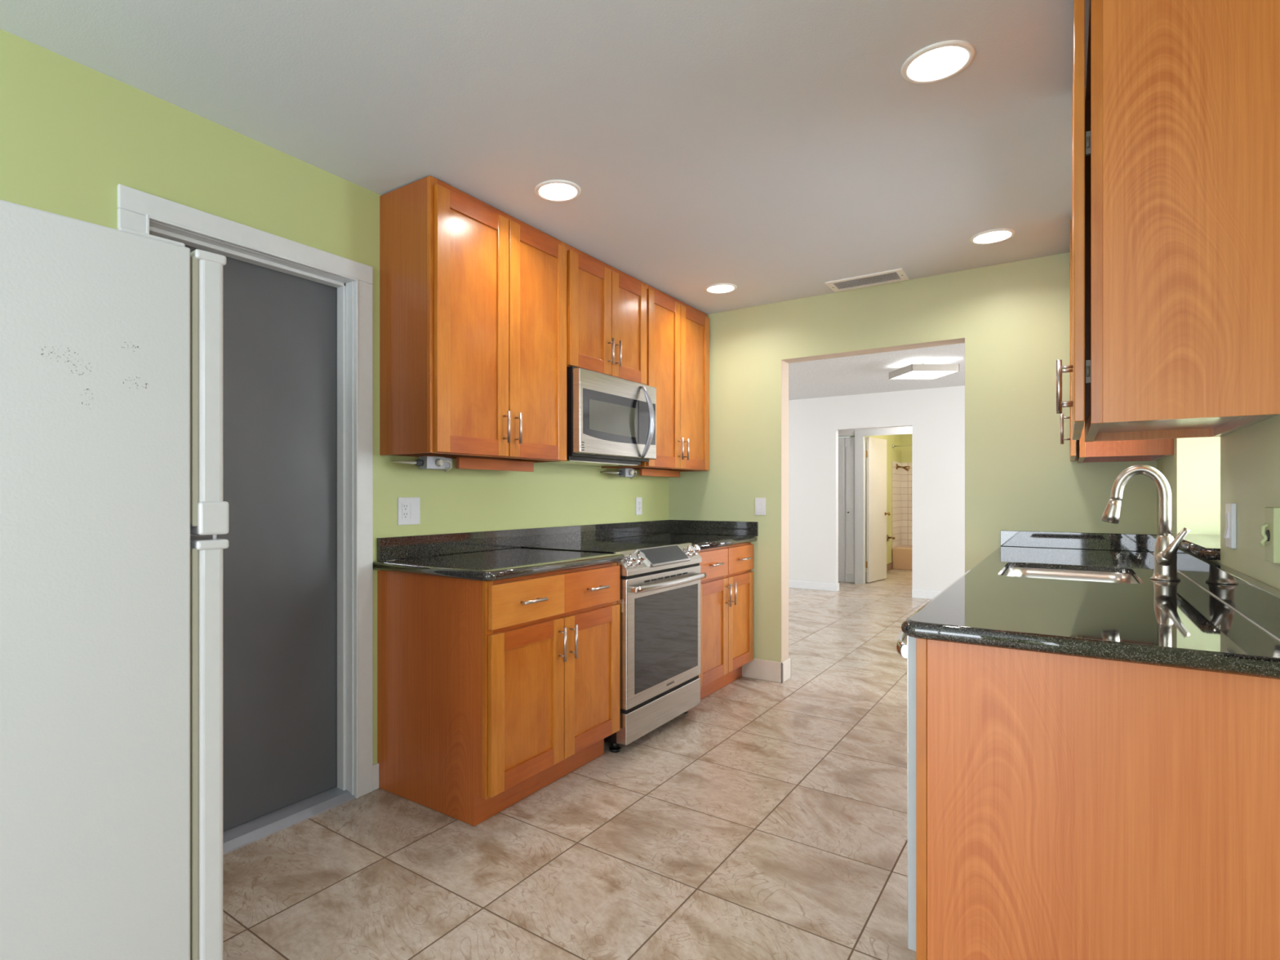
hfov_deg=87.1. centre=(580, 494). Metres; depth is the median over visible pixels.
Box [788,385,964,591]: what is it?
wall
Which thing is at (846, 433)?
wall
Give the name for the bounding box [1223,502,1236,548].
light switch
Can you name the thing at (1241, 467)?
wall
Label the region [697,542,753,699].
base cabinet
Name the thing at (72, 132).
wall
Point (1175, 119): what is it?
upper cabinet
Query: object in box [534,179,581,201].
recessed light
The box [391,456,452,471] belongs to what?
junction box
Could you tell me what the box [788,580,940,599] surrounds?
baseboard
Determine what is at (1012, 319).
wall
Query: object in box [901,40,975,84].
recessed light
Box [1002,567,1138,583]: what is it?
sink
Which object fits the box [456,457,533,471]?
cleat
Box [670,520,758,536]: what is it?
backsplash
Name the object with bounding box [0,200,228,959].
refrigerator
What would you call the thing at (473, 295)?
upper cabinet
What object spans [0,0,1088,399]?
ceiling
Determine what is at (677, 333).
upper cabinet
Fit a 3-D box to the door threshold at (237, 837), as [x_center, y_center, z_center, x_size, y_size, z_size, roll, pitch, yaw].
[-1.168,1.184,2.387,0.152,0.026,0.754,0,0,36]
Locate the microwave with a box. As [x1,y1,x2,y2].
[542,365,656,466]
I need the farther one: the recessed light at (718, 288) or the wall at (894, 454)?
the wall at (894, 454)
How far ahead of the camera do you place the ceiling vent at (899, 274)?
3.83 m
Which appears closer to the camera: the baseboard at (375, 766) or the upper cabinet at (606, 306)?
the baseboard at (375, 766)
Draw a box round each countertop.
[373,547,624,581]
[613,533,757,550]
[901,546,1279,679]
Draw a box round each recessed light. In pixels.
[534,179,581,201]
[704,283,737,293]
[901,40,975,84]
[969,228,1015,244]
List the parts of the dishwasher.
handle, door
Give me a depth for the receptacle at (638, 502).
4.41 m
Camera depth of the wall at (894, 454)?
10.68 m
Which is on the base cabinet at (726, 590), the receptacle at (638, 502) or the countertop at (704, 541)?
the countertop at (704, 541)
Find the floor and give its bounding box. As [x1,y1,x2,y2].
[222,568,931,959]
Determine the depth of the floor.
2.26 m
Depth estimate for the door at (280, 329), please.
2.50 m
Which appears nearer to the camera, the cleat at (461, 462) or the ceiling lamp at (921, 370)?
the cleat at (461, 462)
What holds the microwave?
attached to the upper cabinet at (606, 306)
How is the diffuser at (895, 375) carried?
attached to the ceiling lamp at (921, 370)
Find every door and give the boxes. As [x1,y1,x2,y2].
[185,244,337,831]
[838,436,854,582]
[865,436,890,582]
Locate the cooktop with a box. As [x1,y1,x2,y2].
[520,538,685,553]
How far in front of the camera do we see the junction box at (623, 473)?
4.04 m
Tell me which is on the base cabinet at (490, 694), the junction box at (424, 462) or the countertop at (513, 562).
the countertop at (513, 562)
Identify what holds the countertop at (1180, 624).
on the base cabinet
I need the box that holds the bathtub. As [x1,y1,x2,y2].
[892,545,911,570]
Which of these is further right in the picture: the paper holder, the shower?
the shower
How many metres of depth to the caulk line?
1.57 m
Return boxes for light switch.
[755,497,765,515]
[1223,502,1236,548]
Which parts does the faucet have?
spout, lever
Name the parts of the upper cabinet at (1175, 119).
handle, handle, door, door, frame, panel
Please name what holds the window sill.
attached to the wall at (1241, 467)
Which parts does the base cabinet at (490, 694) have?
panel, door, handle, frame, drawer, handle, handle, door, handle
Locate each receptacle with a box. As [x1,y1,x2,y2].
[402,502,408,519]
[637,501,640,511]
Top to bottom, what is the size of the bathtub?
0.345 m
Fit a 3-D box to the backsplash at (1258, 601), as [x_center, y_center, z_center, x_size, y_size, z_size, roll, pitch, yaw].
[1.973,0.232,2.149,0.027,0.079,2.594,0,0,36]
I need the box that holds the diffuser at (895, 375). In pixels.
[892,371,954,378]
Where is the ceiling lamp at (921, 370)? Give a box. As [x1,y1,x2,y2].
[888,361,959,379]
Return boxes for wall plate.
[1259,506,1279,563]
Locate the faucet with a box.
[1100,464,1190,581]
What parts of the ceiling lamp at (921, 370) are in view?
stem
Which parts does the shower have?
arm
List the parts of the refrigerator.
fridge door, freezer door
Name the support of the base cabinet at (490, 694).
on the floor
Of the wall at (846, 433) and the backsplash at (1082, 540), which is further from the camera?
the wall at (846, 433)
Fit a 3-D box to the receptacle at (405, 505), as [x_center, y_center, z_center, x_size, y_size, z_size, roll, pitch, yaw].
[-0.745,0.069,2.851,0.002,0.068,0.034,0,0,36]
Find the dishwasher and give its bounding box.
[896,631,915,951]
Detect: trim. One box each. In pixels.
[117,183,373,798]
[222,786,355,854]
[854,427,911,584]
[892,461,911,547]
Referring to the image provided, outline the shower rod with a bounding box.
[892,444,911,448]
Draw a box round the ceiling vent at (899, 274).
[824,267,909,292]
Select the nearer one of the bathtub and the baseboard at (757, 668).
the baseboard at (757, 668)
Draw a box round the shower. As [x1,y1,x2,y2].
[896,463,910,471]
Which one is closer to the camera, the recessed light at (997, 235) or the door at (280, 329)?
the door at (280, 329)
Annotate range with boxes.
[520,538,706,752]
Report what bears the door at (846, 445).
in the wall at (846, 433)
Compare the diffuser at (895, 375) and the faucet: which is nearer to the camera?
the faucet
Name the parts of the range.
hinge plate, knob, knob, control panel, storage drawer, oven door, oven handle, knob, knob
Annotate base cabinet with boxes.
[377,562,620,826]
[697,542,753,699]
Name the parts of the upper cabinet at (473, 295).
panel, door, handle, handle, door, panel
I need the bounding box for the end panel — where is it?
[915,638,1279,959]
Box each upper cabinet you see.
[379,175,566,462]
[565,244,646,384]
[601,283,709,471]
[1056,0,1279,442]
[1060,219,1173,462]
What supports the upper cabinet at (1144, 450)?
attached to the wall at (1241, 467)
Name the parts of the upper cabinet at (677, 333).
panel, door, frame, handle, panel, handle, door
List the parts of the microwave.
door, handle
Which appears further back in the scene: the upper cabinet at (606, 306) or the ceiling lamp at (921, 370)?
the ceiling lamp at (921, 370)
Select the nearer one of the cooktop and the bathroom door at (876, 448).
the cooktop
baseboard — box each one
[373,763,378,791]
[742,657,791,683]
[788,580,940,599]
[865,562,892,580]
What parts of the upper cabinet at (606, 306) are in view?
door, handle, handle, door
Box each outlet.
[397,497,420,524]
[635,497,641,515]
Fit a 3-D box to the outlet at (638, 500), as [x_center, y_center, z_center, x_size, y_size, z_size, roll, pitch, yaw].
[0.385,0.073,4.415,0.008,0.116,0.074,0,0,36]
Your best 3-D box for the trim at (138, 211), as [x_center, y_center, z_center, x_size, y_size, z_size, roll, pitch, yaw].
[-1.162,0.138,2.388,0.161,2.118,0.897,0,0,36]
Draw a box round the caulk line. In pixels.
[1149,551,1279,641]
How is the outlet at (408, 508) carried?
attached to the wall at (72, 132)
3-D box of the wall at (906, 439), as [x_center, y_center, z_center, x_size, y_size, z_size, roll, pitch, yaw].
[6.417,-0.013,10.806,2.520,2.420,0.100,0,0,36]
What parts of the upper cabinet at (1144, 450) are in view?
handle, door, frame, panel, panel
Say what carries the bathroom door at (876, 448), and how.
in the wall at (846, 433)
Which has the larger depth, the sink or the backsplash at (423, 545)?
the backsplash at (423, 545)
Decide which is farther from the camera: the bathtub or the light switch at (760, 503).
the bathtub
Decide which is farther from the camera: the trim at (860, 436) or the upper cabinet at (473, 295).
the trim at (860, 436)
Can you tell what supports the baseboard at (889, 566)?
attached to the wall at (894, 454)
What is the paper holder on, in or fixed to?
attached to the wall at (894, 454)
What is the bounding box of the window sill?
[1171,533,1220,559]
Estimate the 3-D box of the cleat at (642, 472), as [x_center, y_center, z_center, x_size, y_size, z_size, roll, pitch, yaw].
[0.523,-0.142,4.376,0.019,0.043,0.510,0,0,36]
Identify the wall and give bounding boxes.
[0,28,668,764]
[668,252,1156,662]
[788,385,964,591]
[838,426,911,436]
[849,434,901,572]
[901,434,911,462]
[1156,414,1279,590]
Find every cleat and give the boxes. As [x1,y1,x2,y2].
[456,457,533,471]
[639,468,679,477]
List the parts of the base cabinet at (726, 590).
drawer, door, handle, frame, handle, handle, door, drawer, handle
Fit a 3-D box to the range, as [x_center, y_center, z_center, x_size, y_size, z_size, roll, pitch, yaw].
[0.203,0.729,3.535,0.702,0.936,0.773,0,0,36]
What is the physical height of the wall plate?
0.112 m
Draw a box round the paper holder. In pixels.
[886,534,895,541]
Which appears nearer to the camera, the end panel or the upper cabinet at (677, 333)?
the end panel
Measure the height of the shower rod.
0.060 m
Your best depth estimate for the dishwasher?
1.49 m
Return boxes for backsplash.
[377,520,670,560]
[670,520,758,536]
[1000,530,1156,551]
[1150,535,1279,639]
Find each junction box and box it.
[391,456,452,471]
[600,468,636,479]

